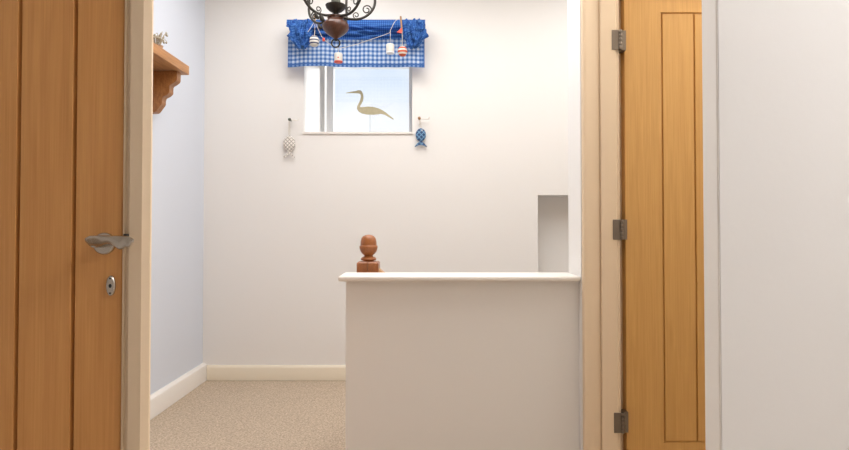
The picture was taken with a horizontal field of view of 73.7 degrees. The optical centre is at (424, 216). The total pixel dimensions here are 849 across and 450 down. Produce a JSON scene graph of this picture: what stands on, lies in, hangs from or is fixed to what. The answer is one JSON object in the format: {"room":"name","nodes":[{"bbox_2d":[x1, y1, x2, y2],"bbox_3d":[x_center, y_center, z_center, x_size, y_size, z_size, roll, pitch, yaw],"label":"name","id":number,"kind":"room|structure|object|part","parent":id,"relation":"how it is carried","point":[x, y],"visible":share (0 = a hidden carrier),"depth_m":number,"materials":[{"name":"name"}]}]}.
{"room":"stair landing","nodes":[
{"label":"stair landing","id":0,"kind":"room"},
{"bbox_2d":[150,0,204,394],"bbox_3d":[-1.583,-0.270,2.560,0.200,2.810,2.490,0,-1,0],"label":"wall","id":1,"kind":"structure","parent":0,"point":[178,130],"depth_m":3.44,"materials":[{"name":"white paint"}]},
{"bbox_2d":[153,42,188,113],"bbox_3d":[-1.383,-0.690,2.650,0.198,0.271,0.876,0,-1,0],"label":"wall shelf","id":2,"kind":"object","parent":1,"relation":"attached to","point":[168,70],"visible":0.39,"depth_m":3.00,"materials":[{"name":"brown wood"}]},
{"bbox_2d":[153,32,167,47],"bbox_3d":[-1.359,-0.883,2.883,0.073,0.124,0.091,-1,-1,32],"label":"dried arrangement","id":3,"kind":"object","parent":2,"relation":"on","point":[159,40],"visible":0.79,"depth_m":2.88,"materials":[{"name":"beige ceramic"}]},
{"bbox_2d":[150,363,206,419],"bbox_3d":[-1.467,1.016,2.548,0.032,0.114,2.470,0,-1,0],"label":"baseboard","id":4,"kind":"structure","parent":1,"relation":"attached to","point":[160,400],"depth_m":3.33,"materials":[{"name":"white paint"}]},
{"bbox_2d":[150,380,345,449],"bbox_3d":[0.075,1.073,0.756,4.150,0.060,6.150,0,-1,0],"label":"floor","id":5,"kind":"structure","parent":0,"point":[215,415],"depth_m":3.03,"materials":[{"name":"beige carpet"}]},
{"bbox_2d":[357,235,379,271],"bbox_3d":[-0.252,0.579,2.545,0.096,0.991,0.096,0,-1,0],"label":"newel post","id":6,"kind":"object","parent":5,"relation":"on","point":[368,246],"visible":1,"depth_m":2.52,"materials":[{"name":"brown wood"}]},
{"bbox_3d":[-0.252,0.639,2.544,0.096,0.871,0.096,0,-1,0],"label":"post","id":7,"kind":"part","parent":6,"relation":"part of","materials":[{"name":"brown wood"}]},
{"bbox_2d":[203,0,568,364],"bbox_3d":[0.234,0.676,4.049,3.833,4.650,0.520,0,-1,0],"label":"wall","id":8,"kind":"structure","parent":0,"point":[487,191],"depth_m":3.81,"materials":[{"name":"white paint"}]},
{"bbox_2d":[207,365,345,380],"bbox_3d":[-0.740,1.044,3.773,1.419,0.099,0.018,0,-1,0],"label":"baseboard","id":9,"kind":"structure","parent":8,"relation":"attached to","point":[214,372],"depth_m":3.77,"materials":[{"name":"beige paint"}]},
{"bbox_2d":[286,18,427,67],"bbox_3d":[-0.440,-1.137,3.723,0.929,0.319,0.194,0,-1,0],"label":"window valance","id":10,"kind":"object","parent":8,"relation":"attached to","point":[371,53],"visible":0.87,"depth_m":3.73,"materials":[{"name":"fabric"}]},
{"bbox_2d":[309,16,402,47],"bbox_3d":[-0.443,-1.177,3.618,0.610,0.208,0.012,0,-1,0],"label":"garland","id":11,"kind":"object","parent":10,"relation":"attached to","point":[400,18],"visible":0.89,"depth_m":3.62,"materials":[{"name":"beige fabric"}]},
{"bbox_2d":[309,33,318,46],"bbox_3d":[-0.704,-1.161,3.612,0.060,0.154,0.060,0,-1,0],"label":"float","id":12,"kind":"object","parent":11,"relation":"hanging from","point":[314,40],"visible":0.97,"depth_m":3.59,"materials":[{"name":"white wood"}]},
{"bbox_2d":[334,48,342,63],"bbox_3d":[-0.549,-1.025,3.609,0.054,0.094,0.054,0,-1,0],"label":"float","id":13,"kind":"object","parent":11,"relation":"hanging from","point":[338,57],"visible":1,"depth_m":3.59,"materials":[{"name":"white"}]},
{"bbox_2d":[386,31,393,54],"bbox_3d":[-0.219,-1.108,3.611,0.055,0.145,0.055,0,-1,0],"label":"float","id":14,"kind":"object","parent":11,"relation":"hanging from","point":[389,46],"visible":1,"depth_m":3.59,"materials":[{"name":"white"}]},
{"bbox_2d":[398,39,406,56],"bbox_3d":[-0.140,-1.096,3.611,0.062,0.156,0.062,0,-1,0],"label":"float","id":15,"kind":"object","parent":11,"relation":"hanging from","point":[402,50],"visible":1,"depth_m":3.59,"materials":[{"name":"wood"}]},
{"bbox_3d":[-0.451,-1.086,3.734,0.903,0.218,0.024,0,-1,0],"label":"gingham panel","id":16,"kind":"part","parent":10,"relation":"part of","materials":[{"name":"fabric"}]},
{"bbox_2d":[302,66,412,133],"bbox_3d":[-0.445,-0.849,4.053,0.750,0.637,0.495,0,-1,0],"label":"window","id":17,"kind":"structure","parent":8,"relation":"in","point":[330,71],"depth_m":4.24,"materials":[{"name":"white plastic"}]},
{"bbox_3d":[-0.448,-0.556,4.015,0.744,0.014,0.429,0,-1,0],"label":"sill","id":18,"kind":"part","parent":17,"relation":"part of","materials":[{"name":"white paint"}]},
{"bbox_2d":[347,90,392,118],"bbox_3d":[-0.383,-0.722,3.953,0.335,0.315,0.044,0,-1,0],"label":"ornament","id":19,"kind":"object","parent":17,"relation":"on","point":[364,110],"visible":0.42,"depth_m":3.95,"materials":[{"name":"beige wood"}]},
{"bbox_3d":[-0.873,-0.643,3.785,0.072,0.020,0.054,0,-1,0],"label":"curtain hook","id":20,"kind":"object","parent":8,"relation":"attached to","visible":0},
{"bbox_2d":[283,135,294,157],"bbox_3d":[-0.904,-0.518,3.785,0.079,0.255,0.030,0,-1,0],"label":"fish ornament","id":21,"kind":"object","parent":20,"relation":"hanging from","point":[289,142],"visible":1,"depth_m":3.78,"materials":[{"name":"white fabric"}]},
{"bbox_3d":[-0.005,-0.652,3.785,0.080,0.020,0.054,0,-1,0],"label":"curtain hook","id":22,"kind":"object","parent":8,"relation":"attached to","visible":0},
{"bbox_2d":[415,120,426,146],"bbox_3d":[-0.025,-0.556,3.786,0.083,0.189,0.030,0,-1,0],"label":"fish ornament","id":23,"kind":"object","parent":22,"relation":"hanging from","point":[420,133],"visible":1,"depth_m":3.78,"materials":[{"name":"blue fabric"}]},
{"bbox_2d":[346,0,582,449],"bbox_3d":[0.867,-0.154,2.346,2.366,3.050,0.194,0,-1,0],"label":"wall","id":24,"kind":"structure","parent":0,"point":[431,365],"depth_m":2.27,"materials":[{"name":"white paint"}]},
{"bbox_2d":[338,272,579,280],"bbox_3d":[0.138,0.251,2.339,0.963,0.021,0.194,0,-1,0],"label":"trim","id":25,"kind":"structure","parent":24,"relation":"on","point":[348,276],"depth_m":2.25,"materials":[{"name":"white paint"}]},
{"bbox_2d":[581,0,622,449],"bbox_3d":[1.134,0.027,2.273,1.018,2.085,0.095,0,-1,0],"label":"trim","id":26,"kind":"structure","parent":24,"relation":"attached to","point":[602,302],"depth_m":2.23,"materials":[{"name":"beige paint"}]},
{"bbox_3d":[0.660,0.026,2.236,0.072,2.085,0.020,0,-1,0],"label":"architrave","id":27,"kind":"part","parent":26,"relation":"part of","materials":[{"name":"beige paint"}]},
{"bbox_2d":[612,0,705,449],"bbox_3d":[1.153,0.073,2.245,0.820,1.977,0.104,0,-1,0],"label":"door","id":28,"kind":"structure","parent":24,"relation":"in","point":[660,229],"depth_m":2.26,"materials":[{"name":"brown wood"}]},
{"bbox_2d":[717,0,848,449],"bbox_3d":[1.344,-0.293,1.258,1.413,2.810,0.066,0,-1,0],"label":"wall","id":29,"kind":"structure","parent":0,"point":[783,65],"depth_m":1.22,"materials":[{"name":"white paint"}]},
{"bbox_2d":[702,0,721,449],"bbox_3d":[0.634,-0.323,1.258,0.004,2.750,0.062,0,-1,0],"label":"trim","id":30,"kind":"structure","parent":29,"relation":"attached to","point":[713,441],"depth_m":1.24,"materials":[{"name":"white paint"}]},
{"bbox_3d":[0.075,-1.741,1.081,4.150,0.080,6.700,0,-1,0],"label":"ceiling","id":31,"kind":"structure","parent":0,"visible":0},
{"bbox_2d":[303,0,375,47],"bbox_3d":[-0.459,-1.295,3.171,0.660,0.740,0.620,0,-1,0],"label":"chandelier","id":32,"kind":"object","parent":31,"relation":"hanging from","point":[336,26],"visible":1,"depth_m":3.08,"materials":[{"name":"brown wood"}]},
{"bbox_3d":[-0.628,-1.219,3.223,0.317,0.282,0.014,-1,-1,36],"label":"arm","id":33,"kind":"part","parent":32,"relation":"part of","materials":[{"name":"grey metal"}]},
{"bbox_3d":[-0.612,-1.223,3.003,0.317,0.282,0.014,1,-1,-44],"label":"arm","id":34,"kind":"part","parent":32,"relation":"part of","materials":[{"name":"grey metal"}]},
{"bbox_3d":[-0.489,-1.035,3.119,0.146,0.125,0.146,0,-1,0],"label":"turned bulb","id":35,"kind":"part","parent":32,"relation":"part of","materials":[{"name":"brown wood"}]},
{"bbox_3d":[-0.489,-1.127,3.120,0.114,0.067,0.114,0,-1,0],"label":"dish","id":36,"kind":"part","parent":32,"relation":"part of","materials":[{"name":"grey metal"}]},
{"bbox_3d":[-0.465,-1.218,3.292,0.014,0.282,0.317,0,-1,8],"label":"arm","id":37,"kind":"part","parent":32,"relation":"part of","materials":[{"name":"grey metal"}]},
{"bbox_3d":[-0.362,-1.223,3.007,0.317,0.282,0.014,-1,-1,42],"label":"arm","id":38,"kind":"part","parent":32,"relation":"part of","materials":[{"name":"grey metal"}]},
{"bbox_3d":[-0.318,-1.221,3.134,0.317,0.282,0.014,0,-1,-4],"label":"arm","id":39,"kind":"part","parent":32,"relation":"part of","materials":[{"name":"grey metal"}]},
{"bbox_3d":[-1.266,-0.293,1.270,1.267,2.810,0.090,0,-1,0],"label":"wall","id":40,"kind":"structure","parent":0,"visible":0},
{"bbox_2d":[0,0,133,449],"bbox_3d":[-0.998,0.054,1.194,0.809,1.977,0.099,0,-1,0],"label":"door","id":41,"kind":"structure","parent":40,"relation":"in","point":[63,242],"depth_m":1.20,"materials":[{"name":"brown wood"}]},
{"bbox_3d":[-0.642,0.053,1.153,0.097,0.029,0.019,0,-1,0],"label":"handle","id":42,"kind":"part","parent":41,"relation":"part of","materials":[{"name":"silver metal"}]},
{"bbox_2d":[121,0,153,449],"bbox_3d":[-1.022,0.029,1.212,0.881,2.045,0.042,0,-1,0],"label":"trim","id":43,"kind":"structure","parent":40,"relation":"attached to","point":[138,41],"depth_m":1.20,"materials":[{"name":"beige paint"}]}
]}

